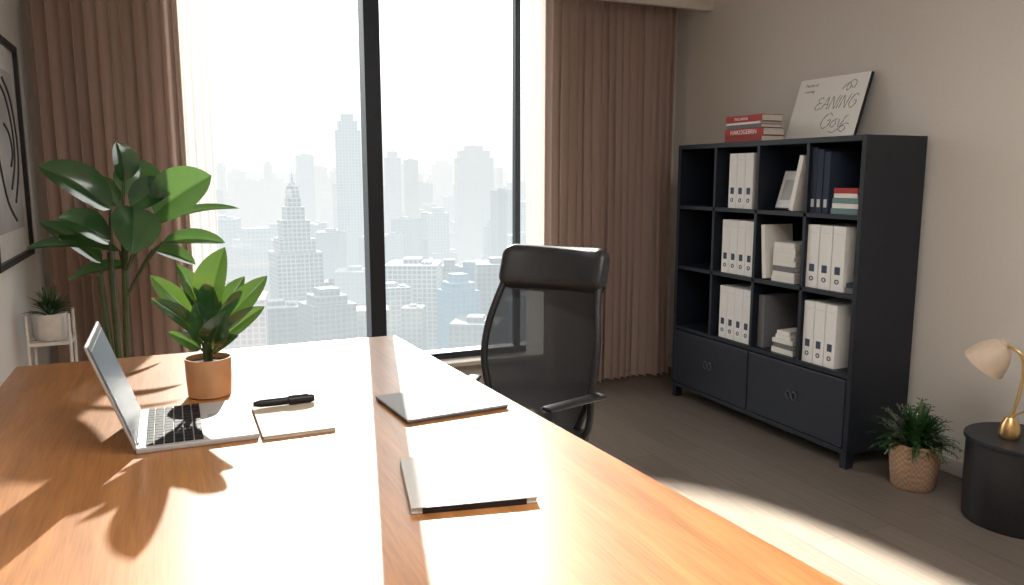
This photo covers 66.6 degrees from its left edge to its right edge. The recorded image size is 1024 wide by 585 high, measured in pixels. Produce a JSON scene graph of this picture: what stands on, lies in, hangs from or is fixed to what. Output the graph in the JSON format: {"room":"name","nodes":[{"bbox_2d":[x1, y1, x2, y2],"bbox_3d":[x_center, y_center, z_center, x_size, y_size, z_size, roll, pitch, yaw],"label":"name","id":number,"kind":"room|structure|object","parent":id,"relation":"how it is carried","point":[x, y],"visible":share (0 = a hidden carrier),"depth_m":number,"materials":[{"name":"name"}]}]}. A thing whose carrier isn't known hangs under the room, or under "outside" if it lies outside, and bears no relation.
{"room":"office","nodes":[
{"label":"office","id":0,"kind":"room"},
{"bbox_2d":[0,0,51,385],"bbox_3d":[-1.228,-0.139,0.926,0.200,2.900,7.500,-4,9,-23],"label":"wall","id":1,"kind":"structure","parent":0,"point":[21,281],"depth_m":3.73,"materials":[{"name":"paint"}]},
{"bbox_2d":[0,34,34,273],"bbox_3d":[-2.188,-0.617,3.371,0.029,0.980,0.870,-4,9,-23],"label":"picture frame","id":2,"kind":"object","parent":1,"relation":"attached to","point":[16,225],"visible":0.9,"depth_m":3.50,"materials":[{"name":"black plastic"}]},
{"bbox_2d":[0,68,24,234],"bbox_3d":[-2.190,-0.617,3.371,0.003,0.700,0.610,-4,9,-23],"label":"print","id":3,"kind":"object","parent":2,"relation":"attached to","point":[12,222],"depth_m":3.44},
{"bbox_2d":[25,0,197,362],"bbox_3d":[-2.095,-0.506,4.142,0.700,2.648,0.099,-4,9,-23],"label":"curtain","id":4,"kind":"object","parent":1,"relation":"hanging from","point":[105,73],"visible":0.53,"depth_m":4.12,"materials":[{"name":"fabric"}]},
{"bbox_2d":[19,0,677,384],"bbox_3d":[-0.719,-0.763,5.085,4.100,2.900,0.200,-4,9,-23],"label":"wall","id":5,"kind":"structure","parent":0,"point":[472,369],"depth_m":4.22,"materials":[{"name":"paint"}]},
{"bbox_2d":[357,0,520,359],"bbox_3d":[-0.844,-0.796,4.967,2.440,2.560,0.145,-4,9,-23],"label":"window","id":6,"kind":"structure","parent":5,"relation":"in","point":[368,10],"depth_m":4.95,"materials":[{"name":"metal"}]},
{"bbox_2d":[176,0,224,351],"bbox_3d":[-1.772,-0.549,4.429,0.175,2.648,0.015,-4,9,-23],"label":"sheer curtain","id":7,"kind":"object","parent":6,"relation":"hanging from","point":[191,14],"visible":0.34,"depth_m":4.36,"materials":[{"name":"fabric"}]},
{"bbox_2d":[526,0,545,244],"bbox_3d":[0.171,-0.675,5.269,0.155,2.648,0.014,-4,9,-23],"label":"sheer curtain","id":8,"kind":"object","parent":6,"relation":"hanging from","point":[536,9],"visible":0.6,"depth_m":5.20,"materials":[{"name":"fabric"}]},
{"bbox_2d":[442,357,480,366],"bbox_3d":[-0.805,0.503,5.072,2.540,0.030,0.100,-4,9,-23],"label":"trim","id":9,"kind":"structure","parent":5,"relation":"attached to","point":[476,360],"depth_m":5.25,"materials":[{"name":"paint"}]},
{"bbox_2d":[544,0,676,381],"bbox_3d":[0.692,-0.690,5.366,1.001,2.648,0.114,-4,9,-23],"label":"curtain","id":10,"kind":"object","parent":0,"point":[610,66],"visible":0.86,"depth_m":5.36,"materials":[{"name":"fabric"}]},
{"bbox_2d":[581,366,1023,584],"bbox_3d":[0.742,1.217,2.000,4.500,0.100,7.500,-4,9,-23],"label":"floor","id":11,"kind":"structure","parent":0,"point":[853,526],"depth_m":3.58,"materials":[{"name":"brown wood"}]},
{"bbox_2d":[24,308,77,365],"bbox_3d":[-2.091,0.503,3.588,0.178,0.840,0.178,-4,9,-23],"label":"plant stand","id":12,"kind":"object","parent":11,"relation":"on","point":[71,338],"visible":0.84,"depth_m":3.50,"materials":[{"name":"white"}]},
{"bbox_2d":[22,285,73,341],"bbox_3d":[-2.096,0.090,3.517,0.209,0.246,0.236,-4,9,-23],"label":"potted plant","id":13,"kind":"object","parent":12,"relation":"on","point":[50,324],"visible":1,"depth_m":3.49,"materials":[{"name":"green plant"}]},
{"bbox_2d":[26,142,238,357],"bbox_3d":[-1.633,0.140,3.474,0.855,1.594,0.364,-4,9,-23],"label":"potted plant","id":14,"kind":"object","parent":11,"relation":"on","point":[172,193],"visible":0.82,"depth_m":3.38,"materials":[{"name":"green plant"}]},
{"bbox_2d":[0,335,843,584],"bbox_3d":[-0.546,0.785,2.012,1.620,0.750,2.770,-4,9,-23],"label":"desk","id":15,"kind":"object","parent":11,"relation":"on","point":[79,505],"visible":0.87,"depth_m":1.68,"materials":[{"name":"brown wood"}]},
{"bbox_2d":[83,321,258,453],"bbox_3d":[-0.933,0.238,2.161,0.397,0.287,0.370,-4,9,-23],"label":"laptop","id":16,"kind":"object","parent":15,"relation":"on","point":[210,423],"visible":1,"depth_m":2.12,"materials":[{"name":"metal"}]},
{"bbox_2d":[150,247,266,399],"bbox_3d":[-0.942,0.097,2.461,0.351,0.477,0.202,-4,9,-23],"label":"potted plant","id":17,"kind":"object","parent":15,"relation":"on","point":[214,313],"visible":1,"depth_m":2.44,"materials":[{"name":"green plant"}]},
{"bbox_2d":[252,399,336,439],"bbox_3d":[-0.637,0.363,2.261,0.196,0.010,0.310,-4,9,-23],"label":"notebook","id":18,"kind":"object","parent":15,"relation":"on","point":[281,421],"visible":0.97,"depth_m":2.22,"materials":[{"name":"white paper"}]},
{"bbox_2d":[253,393,314,406],"bbox_3d":[-0.690,0.327,2.365,0.183,0.030,0.028,-4,9,-24],"label":"pen","id":19,"kind":"object","parent":18,"relation":"on","point":[303,397],"visible":1,"depth_m":2.36,"materials":[{"name":"black plastic"}]},
{"bbox_2d":[375,383,507,423],"bbox_3d":[-0.221,0.338,2.414,0.325,0.014,0.285,-5,10,-28],"label":"closed laptop","id":20,"kind":"object","parent":15,"relation":"on","point":[422,405],"visible":1,"depth_m":2.38,"materials":[{"name":"metal"}]},
{"bbox_2d":[400,450,536,513],"bbox_3d":[-0.110,0.430,1.799,0.272,0.014,0.303,-2,9,-12],"label":"notebook","id":21,"kind":"object","parent":15,"relation":"on","point":[486,479],"visible":1,"depth_m":1.76,"materials":[{"name":"white paper"}]},
{"bbox_2d":[469,244,609,441],"bbox_3d":[0.059,0.425,2.988,0.649,1.173,0.695,5,10,30],"label":"office chair","id":22,"kind":"object","parent":11,"relation":"on","point":[541,341],"visible":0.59,"depth_m":3.09,"materials":[{"name":"leather"}]},
{"bbox_2d":[671,134,927,469],"bbox_3d":[1.537,-0.038,4.502,0.414,1.640,1.480,-4,9,-23],"label":"bookcase","id":23,"kind":"object","parent":11,"relation":"on","point":[826,407],"visible":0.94,"depth_m":4.08,"materials":[{"name":"grey paint"}]},
{"bbox_2d":[728,153,737,207],"bbox_3d":[1.411,-0.659,4.607,0.272,0.315,0.066,-4,9,-23],"label":"binder","id":24,"kind":"object","parent":23,"relation":"in","point":[733,157],"visible":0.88,"depth_m":4.55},
{"bbox_2d":[718,283,750,337],"bbox_3d":[1.395,0.107,4.759,0.272,0.315,0.066,-4,9,-23],"label":"binder","id":25,"kind":"object","parent":23,"relation":"in","point":[723,288],"visible":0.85,"depth_m":4.70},
{"bbox_2d":[721,219,747,272],"bbox_3d":[1.395,-0.284,4.700,0.272,0.315,0.066,-4,9,-23],"label":"binder","id":26,"kind":"object","parent":23,"relation":"in","point":[726,222],"visible":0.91,"depth_m":4.64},
{"bbox_2d":[726,285,750,339],"bbox_3d":[1.423,0.116,4.696,0.272,0.315,0.066,-4,9,-23],"label":"binder","id":27,"kind":"object","parent":23,"relation":"in","point":[731,289],"visible":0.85,"depth_m":4.64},
{"bbox_2d":[736,153,745,208],"bbox_3d":[1.439,-0.650,4.544,0.272,0.315,0.066,-4,9,-23],"label":"binder","id":28,"kind":"object","parent":23,"relation":"in","point":[741,168],"visible":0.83,"depth_m":4.49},
{"bbox_2d":[729,219,753,273],"bbox_3d":[1.423,-0.275,4.637,0.272,0.315,0.066,-4,9,-23],"label":"binder","id":29,"kind":"object","parent":23,"relation":"in","point":[734,223],"visible":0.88,"depth_m":4.58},
{"bbox_2d":[734,287,750,341],"bbox_3d":[1.451,0.126,4.632,0.272,0.315,0.066,-4,9,-23],"label":"binder","id":30,"kind":"object","parent":23,"relation":"in","point":[739,294],"visible":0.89,"depth_m":4.58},
{"bbox_2d":[736,220,753,275],"bbox_3d":[1.451,-0.265,4.574,0.272,0.315,0.066,-4,9,-23],"label":"binder","id":31,"kind":"object","parent":23,"relation":"in","point":[742,226],"visible":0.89,"depth_m":4.52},
{"bbox_2d":[741,289,750,343],"bbox_3d":[1.479,0.135,4.569,0.272,0.315,0.066,-4,9,-23],"label":"binder","id":32,"kind":"object","parent":23,"relation":"in","point":[747,292],"visible":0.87,"depth_m":4.52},
{"bbox_2d":[744,221,753,276],"bbox_3d":[1.479,-0.256,4.510,0.272,0.315,0.066,-4,9,-23],"label":"binder","id":33,"kind":"object","parent":23,"relation":"in","point":[750,224],"visible":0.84,"depth_m":4.46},
{"bbox_2d":[744,153,756,208],"bbox_3d":[1.467,-0.640,4.480,0.272,0.315,0.066,-4,9,-23],"label":"binder","id":34,"kind":"object","parent":23,"relation":"in","point":[751,158],"visible":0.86,"depth_m":4.42,"materials":[{"name":"cardboard"}]},
{"bbox_2d":[725,135,783,142],"bbox_3d":[1.393,-0.883,4.497,0.160,0.032,0.320,-4,9,-22],"label":"book","id":35,"kind":"object","parent":23,"relation":"on","point":[754,137],"visible":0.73,"depth_m":4.38,"materials":[{"name":"red paper"}]},
{"bbox_2d":[725,127,783,136],"bbox_3d":[1.392,-0.920,4.488,0.156,0.042,0.320,-4,9,-24],"label":"book","id":36,"kind":"object","parent":35,"relation":"on","point":[759,130],"visible":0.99,"depth_m":4.38,"materials":[{"name":"paper"}]},
{"bbox_2d":[727,123,780,129],"bbox_3d":[1.387,-0.952,4.482,0.145,0.022,0.290,-4,9,-23],"label":"book","id":37,"kind":"object","parent":36,"relation":"on","point":[756,125],"visible":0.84,"depth_m":4.38,"materials":[{"name":"white paper"}]},
{"bbox_2d":[726,121,779,125],"bbox_3d":[1.385,-0.970,4.486,0.145,0.012,0.290,-4,9,-24],"label":"book","id":38,"kind":"object","parent":37,"relation":"on","point":[753,122],"visible":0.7,"depth_m":4.38,"materials":[{"name":"white paper"}]},
{"bbox_2d":[726,114,782,123],"bbox_3d":[1.388,-0.995,4.479,0.151,0.038,0.305,-4,9,-23],"label":"book","id":39,"kind":"object","parent":38,"relation":"on","point":[755,117],"visible":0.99,"depth_m":4.37,"materials":[{"name":"paper"}]},
{"bbox_2d":[761,224,792,277],"bbox_3d":[1.494,-0.235,4.392,0.200,0.301,0.056,-4,9,-23],"label":"book","id":40,"kind":"object","parent":23,"relation":"on","point":[770,233],"visible":0.69,"depth_m":4.36,"materials":[{"name":"paper"}]},
{"bbox_2d":[757,292,798,347],"bbox_3d":[1.529,0.155,4.484,0.250,0.300,0.050,-4,9,-23],"label":"binder","id":41,"kind":"object","parent":23,"relation":"in","point":[776,311],"visible":0.68,"depth_m":4.45,"materials":[{"name":"cardboard"}]},
{"bbox_2d":[771,275,799,283],"bbox_3d":[1.571,-0.078,4.288,0.220,0.030,0.170,-4,9,-24],"label":"book","id":42,"kind":"object","parent":23,"relation":"on","point":[773,277],"visible":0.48,"depth_m":4.22,"materials":[{"name":"white paper"}]},
{"bbox_2d":[772,270,799,277],"bbox_3d":[1.575,-0.105,4.276,0.220,0.026,0.170,-3,9,-21],"label":"book","id":43,"kind":"object","parent":42,"relation":"on","point":[778,273],"visible":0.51,"depth_m":4.21,"materials":[{"name":"white paper"}]},
{"bbox_2d":[773,265,799,272],"bbox_3d":[1.568,-0.134,4.275,0.210,0.030,0.160,-4,9,-23],"label":"book","id":44,"kind":"object","parent":43,"relation":"on","point":[775,267],"visible":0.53,"depth_m":4.21,"materials":[{"name":"grey paper"}]},
{"bbox_2d":[773,260,800,267],"bbox_3d":[1.567,-0.163,4.271,0.210,0.028,0.165,-4,9,-25],"label":"book","id":45,"kind":"object","parent":44,"relation":"on","point":[775,262],"visible":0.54,"depth_m":4.20,"materials":[{"name":"white paper"}]},
{"bbox_2d":[773,256,800,261],"bbox_3d":[1.562,-0.188,4.266,0.200,0.022,0.160,-4,9,-22],"label":"book","id":46,"kind":"object","parent":45,"relation":"on","point":[788,259],"visible":0.44,"depth_m":4.20,"materials":[{"name":"white paper"}]},
{"bbox_2d":[773,251,800,257],"bbox_3d":[1.561,-0.213,4.265,0.200,0.026,0.155,-4,10,-26],"label":"book","id":47,"kind":"object","parent":46,"relation":"on","point":[775,253],"visible":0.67,"depth_m":4.20,"materials":[{"name":"white paper"}]},
{"bbox_2d":[773,247,800,252],"bbox_3d":[1.554,-0.235,4.264,0.190,0.018,0.150,-5,10,-29],"label":"book","id":48,"kind":"object","parent":47,"relation":"on","point":[774,248],"visible":0.51,"depth_m":4.20,"materials":[{"name":"white paper"}]},
{"bbox_2d":[774,241,801,249],"bbox_3d":[1.557,-0.259,4.255,0.190,0.030,0.150,-4,9,-24],"label":"book","id":49,"kind":"object","parent":48,"relation":"on","point":[795,245],"visible":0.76,"depth_m":4.21,"materials":[{"name":"white paper"}]},
{"bbox_2d":[775,170,796,209],"bbox_3d":[1.516,-0.561,4.266,0.080,0.214,0.130,-4,9,-23],"label":"photo frame","id":50,"kind":"object","parent":23,"relation":"on","point":[784,196],"visible":0.6,"depth_m":4.27,"materials":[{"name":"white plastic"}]},
{"bbox_2d":[780,180,794,199],"bbox_3d":[1.507,-0.561,4.262,0.001,0.115,0.072,15,2,-25],"label":"print","id":51,"kind":"object","parent":50,"relation":"attached to","point":[788,187],"depth_m":4.26},
{"bbox_2d":[788,155,806,210],"bbox_3d":[1.583,-0.579,4.136,0.200,0.294,0.093,-4,9,-23],"label":"book","id":52,"kind":"object","parent":23,"relation":"on","point":[797,197],"visible":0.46,"depth_m":4.10,"materials":[{"name":"paper"}]},
{"bbox_2d":[802,297,845,362],"bbox_3d":[1.671,0.196,4.133,0.272,0.324,0.069,-4,9,-23],"label":"binder","id":53,"kind":"object","parent":23,"relation":"in","point":[809,310],"visible":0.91,"depth_m":4.08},
{"bbox_2d":[785,71,873,138],"bbox_3d":[1.741,-1.018,4.309,0.122,0.348,0.502,-4,9,-23],"label":"sign board","id":54,"kind":"object","parent":23,"relation":"on","point":[828,106],"visible":0.98,"depth_m":4.28,"materials":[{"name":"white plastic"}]},
{"bbox_2d":[805,223,853,287],"bbox_3d":[1.671,-0.195,4.074,0.272,0.324,0.078,-4,9,-23],"label":"binder","id":55,"kind":"object","parent":23,"relation":"in","point":[814,230],"visible":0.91,"depth_m":4.02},
{"bbox_2d":[809,147,852,212],"bbox_3d":[1.650,-0.580,4.029,0.241,0.330,0.038,-4,9,-23],"label":"binder","id":56,"kind":"object","parent":23,"relation":"in","point":[815,149],"visible":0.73,"depth_m":3.98,"materials":[{"name":"plastic"}]},
{"bbox_2d":[812,299,851,365],"bbox_3d":[1.701,0.206,4.065,0.272,0.324,0.069,-4,9,-23],"label":"binder","id":57,"kind":"object","parent":23,"relation":"in","point":[821,307],"visible":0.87,"depth_m":4.01,"materials":[{"name":"cardboard"}]},
{"bbox_2d":[817,224,856,289],"bbox_3d":[1.705,-0.183,3.998,0.272,0.324,0.078,-4,9,-23],"label":"binder","id":58,"kind":"object","parent":23,"relation":"in","point":[827,231],"visible":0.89,"depth_m":3.94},
{"bbox_2d":[823,302,851,368],"bbox_3d":[1.731,0.216,3.997,0.272,0.324,0.069,-4,9,-23],"label":"binder","id":59,"kind":"object","parent":23,"relation":"in","point":[838,315],"visible":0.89,"depth_m":3.94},
{"bbox_2d":[815,149,859,212],"bbox_3d":[1.666,-0.569,3.994,0.241,0.318,0.038,-4,9,-23],"label":"binder","id":60,"kind":"object","parent":23,"relation":"in","point":[821,155],"visible":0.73,"depth_m":3.94,"materials":[{"name":"plastic"}]},
{"bbox_2d":[822,152,861,213],"bbox_3d":[1.684,-0.557,3.954,0.241,0.306,0.038,-4,9,-23],"label":"binder","id":61,"kind":"object","parent":23,"relation":"in","point":[841,169],"visible":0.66,"depth_m":3.91,"materials":[{"name":"plastic"}]},
{"bbox_2d":[830,225,856,292],"bbox_3d":[1.739,-0.172,3.921,0.272,0.324,0.078,-4,9,-23],"label":"binder","id":62,"kind":"object","parent":23,"relation":"in","point":[844,238],"visible":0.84,"depth_m":3.85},
{"bbox_2d":[830,208,857,214],"bbox_3d":[1.726,-0.404,3.869,0.220,0.028,0.165,-4,9,-24],"label":"book","id":63,"kind":"object","parent":23,"relation":"on","point":[833,210],"visible":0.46,"depth_m":3.82,"materials":[{"name":"paper"}]},
{"bbox_2d":[866,397,963,492],"bbox_3d":[1.879,0.705,3.660,0.479,0.420,0.430,-4,9,-23],"label":"potted fern","id":64,"kind":"object","parent":11,"relation":"on","point":[915,450],"visible":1,"depth_m":3.60,"materials":[{"name":"green plant"}]},
{"bbox_2d":[961,422,1023,538],"bbox_3d":[2.137,0.788,3.292,0.430,0.365,0.430,-4,9,-23],"label":"side table","id":65,"kind":"object","parent":11,"relation":"on","point":[992,495],"visible":0.92,"depth_m":3.19,"materials":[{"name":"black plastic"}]},
{"bbox_2d":[965,339,1023,439],"bbox_3d":[2.027,0.398,3.268,0.174,0.412,0.273,-4,9,-23],"label":"desk lamp","id":66,"kind":"object","parent":65,"relation":"on","point":[992,357],"visible":1,"depth_m":3.23,"materials":[{"name":"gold metal"}]},
{"bbox_2d":[668,0,1023,460],"bbox_3d":[2.713,-0.394,2.629,0.200,2.900,7.500,-4,9,-23],"label":"wall","id":67,"kind":"structure","parent":0,"point":[948,72],"depth_m":3.83,"materials":[{"name":"paint"}]},
{"bbox_2d":[602,0,712,10],"bbox_3d":[-0.527,-1.961,4.461,4.100,0.345,0.040,-4,9,-23],"label":"trim","id":68,"kind":"structure","parent":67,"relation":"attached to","point":[702,5],"depth_m":5.17,"materials":[{"name":"paint"}]},
{"bbox_2d":[668,356,962,477],"bbox_3d":[2.615,1.006,2.796,0.012,0.080,7.100,-4,9,-23],"label":"baseboard","id":69,"kind":"structure","parent":67,"relation":"attached to","point":[954,467],"depth_m":3.83,"materials":[{"name":"paint"}]},
{"bbox_2d":[889,436,943,492],"bbox_3d":[1.893,0.805,3.671,0.230,0.218,0.230,-4,9,-23],"label":"basket","id":70,"kind":"object","parent":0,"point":[921,476],"depth_m":3.59,"materials":[{"name":"wicker"}]},
{"label":"outside","id":71,"kind":"structure","parent":0,"visible":0},
{"bbox_3d":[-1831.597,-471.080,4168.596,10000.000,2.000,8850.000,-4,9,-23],"label":"ground","id":72,"kind":"structure","parent":71,"visible":0},
{"bbox_2d":[216,163,225,191],"bbox_3d":[-824.090,-273.959,2218.903,19.167,186.508,19.166,-1,9,-8],"label":"skyscraper","id":73,"kind":"structure","parent":72,"relation":"on","point":[221,180],"depth_m":2202.77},
{"bbox_2d":[217,215,240,280],"bbox_3d":[-264.915,-13.203,718.322,30.900,115.920,30.900,-2,9,-10],"label":"skyscraper","id":74,"kind":"structure","parent":72,"relation":"on","point":[228,227],"depth_m":700.45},
{"bbox_2d":[226,196,237,216],"bbox_3d":[-613.380,-159.206,1719.885,23.868,107.576,23.868,-5,10,-30],"label":"skyscraper","id":75,"kind":"structure","parent":72,"relation":"on","point":[232,201],"depth_m":1705.91,"materials":[{"name":"white"}]},
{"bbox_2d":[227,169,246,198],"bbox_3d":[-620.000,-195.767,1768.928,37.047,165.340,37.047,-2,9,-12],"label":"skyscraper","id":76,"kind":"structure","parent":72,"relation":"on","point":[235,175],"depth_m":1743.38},
{"bbox_2d":[225,291,268,348],"bbox_3d":[-159.207,41.487,453.383,35.020,86.346,35.020,-2,9,-15],"label":"skyscraper","id":77,"kind":"structure","parent":72,"relation":"on","point":[256,334],"depth_m":436.73,"materials":[{"name":"concrete"}]},
{"bbox_2d":[233,227,273,298],"bbox_3d":[-218.634,-1.932,672.129,30.900,107.331,30.900,-6,10,-33],"label":"skyscraper","id":78,"kind":"structure","parent":72,"relation":"on","point":[250,251],"depth_m":655.12,"materials":[{"name":"concrete"}]},
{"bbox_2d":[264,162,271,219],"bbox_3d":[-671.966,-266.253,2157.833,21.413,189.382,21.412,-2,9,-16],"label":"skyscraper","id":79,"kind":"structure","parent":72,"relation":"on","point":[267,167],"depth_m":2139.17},
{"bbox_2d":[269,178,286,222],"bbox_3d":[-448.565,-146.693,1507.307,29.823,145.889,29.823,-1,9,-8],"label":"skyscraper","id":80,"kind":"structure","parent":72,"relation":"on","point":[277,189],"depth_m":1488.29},
{"bbox_2d":[267,298,299,345],"bbox_3d":[-149.110,41.113,499.337,28.840,73.452,28.840,-4,9,-25],"label":"skyscraper","id":81,"kind":"structure","parent":72,"relation":"on","point":[283,316],"depth_m":484.83,"materials":[{"name":"concrete"}]},
{"bbox_2d":[267,170,323,300],"bbox_3d":[-166.730,-15.847,601.463,35.020,155.816,35.020,-4,10,-27],"label":"skyscraper","id":82,"kind":"structure","parent":72,"relation":"on","point":[296,266],"depth_m":587.82,"materials":[{"name":"concrete"}]},
{"bbox_2d":[295,154,315,221],"bbox_3d":[-380.637,-159.666,1443.182,30.900,190.572,30.900,-3,9,-19],"label":"skyscraper","id":83,"kind":"structure","parent":72,"relation":"on","point":[305,178],"depth_m":1423.60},
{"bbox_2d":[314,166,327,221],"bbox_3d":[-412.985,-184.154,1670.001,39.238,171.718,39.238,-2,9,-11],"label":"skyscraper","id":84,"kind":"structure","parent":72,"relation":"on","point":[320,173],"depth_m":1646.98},
{"bbox_2d":[297,286,357,342],"bbox_3d":[-112.054,38.809,477.779,27.810,84.404,27.810,-6,10,-33],"label":"skyscraper","id":85,"kind":"structure","parent":72,"relation":"on","point":[327,314],"depth_m":464.89,"materials":[{"name":"concrete"}]},
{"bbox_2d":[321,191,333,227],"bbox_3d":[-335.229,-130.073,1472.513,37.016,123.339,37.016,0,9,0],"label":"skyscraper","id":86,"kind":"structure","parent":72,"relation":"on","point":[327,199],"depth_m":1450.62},
{"bbox_2d":[315,228,347,279],"bbox_3d":[-176.286,-12.808,768.237,28.307,100.330,28.307,-1,9,-9],"label":"skyscraper","id":87,"kind":"structure","parent":72,"relation":"on","point":[332,242],"depth_m":751.10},
{"bbox_2d":[332,184,337,228],"bbox_3d":[-281.273,-113.759,1305.130,27.895,140.727,27.895,-5,10,-30],"label":"skyscraper","id":88,"kind":"structure","parent":72,"relation":"on","point":[334,188],"depth_m":1295.57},
{"bbox_2d":[334,114,362,265],"bbox_3d":[-182.508,-88.988,877.811,26.780,218.499,26.780,-2,9,-16],"label":"skyscraper","id":89,"kind":"structure","parent":72,"relation":"on","point":[347,134],"depth_m":860.72,"materials":[{"name":"concrete"}]},
{"bbox_2d":[334,265,365,303],"bbox_3d":[-116.618,22.103,588.144,28.840,84.706,28.840,-1,9,-6],"label":"skyscraper","id":90,"kind":"structure","parent":72,"relation":"on","point":[350,280],"depth_m":570.01,"materials":[{"name":"concrete"}]},
{"bbox_2d":[358,235,386,266],"bbox_3d":[-136.827,-10.689,773.567,23.587,94.558,23.587,0,9,0],"label":"skyscraper","id":91,"kind":"structure","parent":72,"relation":"on","point":[361,239],"depth_m":758.47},
{"bbox_2d":[356,305,389,337],"bbox_3d":[-77.805,46.531,441.105,17.805,80.011,17.805,-2,9,-11],"label":"skyscraper","id":92,"kind":"structure","parent":72,"relation":"on","point":[361,310],"depth_m":427.55,"materials":[{"name":"concrete"}]},
{"bbox_2d":[384,149,401,232],"bbox_3d":[-149.535,-93.305,985.821,18.540,194.996,18.540,-3,9,-18],"label":"skyscraper","id":93,"kind":"structure","parent":72,"relation":"on","point":[392,164],"depth_m":972.24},
{"bbox_2d":[384,232,402,262],"bbox_3d":[-140.320,-29.006,926.817,21.272,85.325,21.272,-2,9,-12],"label":"skyscraper","id":94,"kind":"structure","parent":72,"relation":"on","point":[394,240],"depth_m":913.33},
{"bbox_2d":[386,281,411,338],"bbox_3d":[-80.449,33.445,524.502,22.660,81.153,22.660,-3,9,-19],"label":"skyscraper","id":95,"kind":"structure","parent":72,"relation":"on","point":[398,295],"depth_m":511.46,"materials":[{"name":"concrete"}]},
{"bbox_2d":[391,216,418,257],"bbox_3d":[-130.400,-42.170,958.773,26.126,101.882,26.126,2,9,14],"label":"skyscraper","id":96,"kind":"structure","parent":72,"relation":"on","point":[409,227],"depth_m":942.78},
{"bbox_2d":[403,159,418,217],"bbox_3d":[-133.418,-90.207,1039.608,15.450,172.912,15.450,-4,10,-27],"label":"skyscraper","id":97,"kind":"structure","parent":72,"relation":"on","point":[411,177],"depth_m":1026.63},
{"bbox_2d":[385,257,441,350],"bbox_3d":[-70.187,21.232,564.983,37.080,93.301,37.080,0,9,1],"label":"skyscraper","id":98,"kind":"structure","parent":72,"relation":"on","point":[424,277],"depth_m":543.65,"materials":[{"name":"concrete"}]},
{"bbox_2d":[401,304,425,350],"bbox_3d":[-61.787,42.836,494.414,13.107,71.506,13.107,1,9,4],"label":"skyscraper","id":99,"kind":"structure","parent":72,"relation":"on","point":[413,318],"depth_m":485.19,"materials":[{"name":"concrete"}]},
{"bbox_2d":[419,212,427,256],"bbox_3d":[-109.677,-49.310,993.320,15.889,105.754,15.889,-3,9,-22],"label":"skyscraper","id":100,"kind":"structure","parent":72,"relation":"on","point":[423,220],"depth_m":980.82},
{"bbox_2d":[420,238,427,259],"bbox_3d":[-89.388,-23.798,901.997,28.840,82.387,28.840,-2,9,-16],"label":"skyscraper","id":101,"kind":"structure","parent":72,"relation":"on","point":[423,241],"depth_m":884.37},
{"bbox_2d":[419,182,432,208],"bbox_3d":[-143.190,-100.156,1210.151,33.781,141.997,33.781,-4,9,-26],"label":"skyscraper","id":102,"kind":"structure","parent":72,"relation":"on","point":[426,189],"depth_m":1190.05,"materials":[{"name":"white"}]},
{"bbox_2d":[427,207,449,259],"bbox_3d":[-80.933,-35.134,860.490,22.660,117.120,22.660,-2,9,-10],"label":"skyscraper","id":103,"kind":"structure","parent":72,"relation":"on","point":[438,232],"depth_m":845.73,"materials":[{"name":"concrete"}]},
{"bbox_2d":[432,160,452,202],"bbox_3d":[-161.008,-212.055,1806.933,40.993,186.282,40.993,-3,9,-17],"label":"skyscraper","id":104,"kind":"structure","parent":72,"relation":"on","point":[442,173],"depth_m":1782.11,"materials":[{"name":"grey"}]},
{"bbox_2d":[442,195,454,232],"bbox_3d":[-99.735,-101.547,1295.436,26.780,119.449,26.780,-2,9,-14],"label":"skyscraper","id":105,"kind":"structure","parent":72,"relation":"on","point":[448,202],"depth_m":1276.73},
{"bbox_2d":[442,259,458,280],"bbox_3d":[-51.469,13.915,647.813,15.499,83.200,15.499,-1,9,-5],"label":"skyscraper","id":106,"kind":"structure","parent":72,"relation":"on","point":[449,266],"depth_m":635.90,"materials":[{"name":"concrete"}]},
{"bbox_2d":[436,272,479,349],"bbox_3d":[-33.483,33.513,489.213,20.600,91.488,20.600,-5,10,-29],"label":"skyscraper","id":107,"kind":"structure","parent":72,"relation":"on","point":[457,295],"depth_m":478.36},
{"bbox_2d":[459,260,474,281],"bbox_3d":[-34.320,12.670,669.446,22.000,79.246,22.000,1,9,9],"label":"skyscraper","id":108,"kind":"structure","parent":72,"relation":"on","point":[468,266],"depth_m":654.80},
{"bbox_2d":[449,314,486,348],"bbox_3d":[-19.506,49.500,441.786,26.780,73.936,26.780,1,9,7],"label":"skyscraper","id":109,"kind":"structure","parent":72,"relation":"on","point":[464,331],"depth_m":425.88,"materials":[{"name":"concrete"}]},
{"bbox_2d":[454,144,493,263],"bbox_3d":[-49.338,-94.900,1005.844,45.320,192.212,45.320,-2,9,-11],"label":"skyscraper","id":110,"kind":"structure","parent":72,"relation":"on","point":[473,166],"depth_m":981.30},
{"bbox_2d":[483,220,490,255],"bbox_3d":[-21.693,-37.730,937.742,19.236,99.338,19.236,3,9,21],"label":"skyscraper","id":111,"kind":"structure","parent":72,"relation":"on","point":[486,229],"depth_m":927.49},
{"bbox_2d":[474,257,501,315],"bbox_3d":[-8.988,25.106,524.447,30.900,97.663,30.900,-1,9,-6],"label":"skyscraper","id":112,"kind":"structure","parent":72,"relation":"on","point":[487,281],"depth_m":504.27,"materials":[{"name":"concrete"}]},
{"bbox_2d":[494,167,502,186],"bbox_3d":[-37.403,-241.018,2047.284,23.990,172.266,23.990,-2,9,-10],"label":"skyscraper","id":113,"kind":"structure","parent":72,"relation":"on","point":[498,172],"depth_m":2026.81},
{"bbox_2d":[490,188,511,256],"bbox_3d":[-10.995,-51.423,902.286,26.780,136.940,26.780,-1,9,-6],"label":"skyscraper","id":114,"kind":"structure","parent":72,"relation":"on","point":[501,198],"depth_m":885.01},
{"bbox_2d":[520,201,525,231],"bbox_3d":[24.282,-42.988,883.716,29.250,125.766,29.250,-2,9,-13],"label":"skyscraper","id":115,"kind":"structure","parent":72,"relation":"on","point":[522,203],"depth_m":866.84,"materials":[{"name":"white"}]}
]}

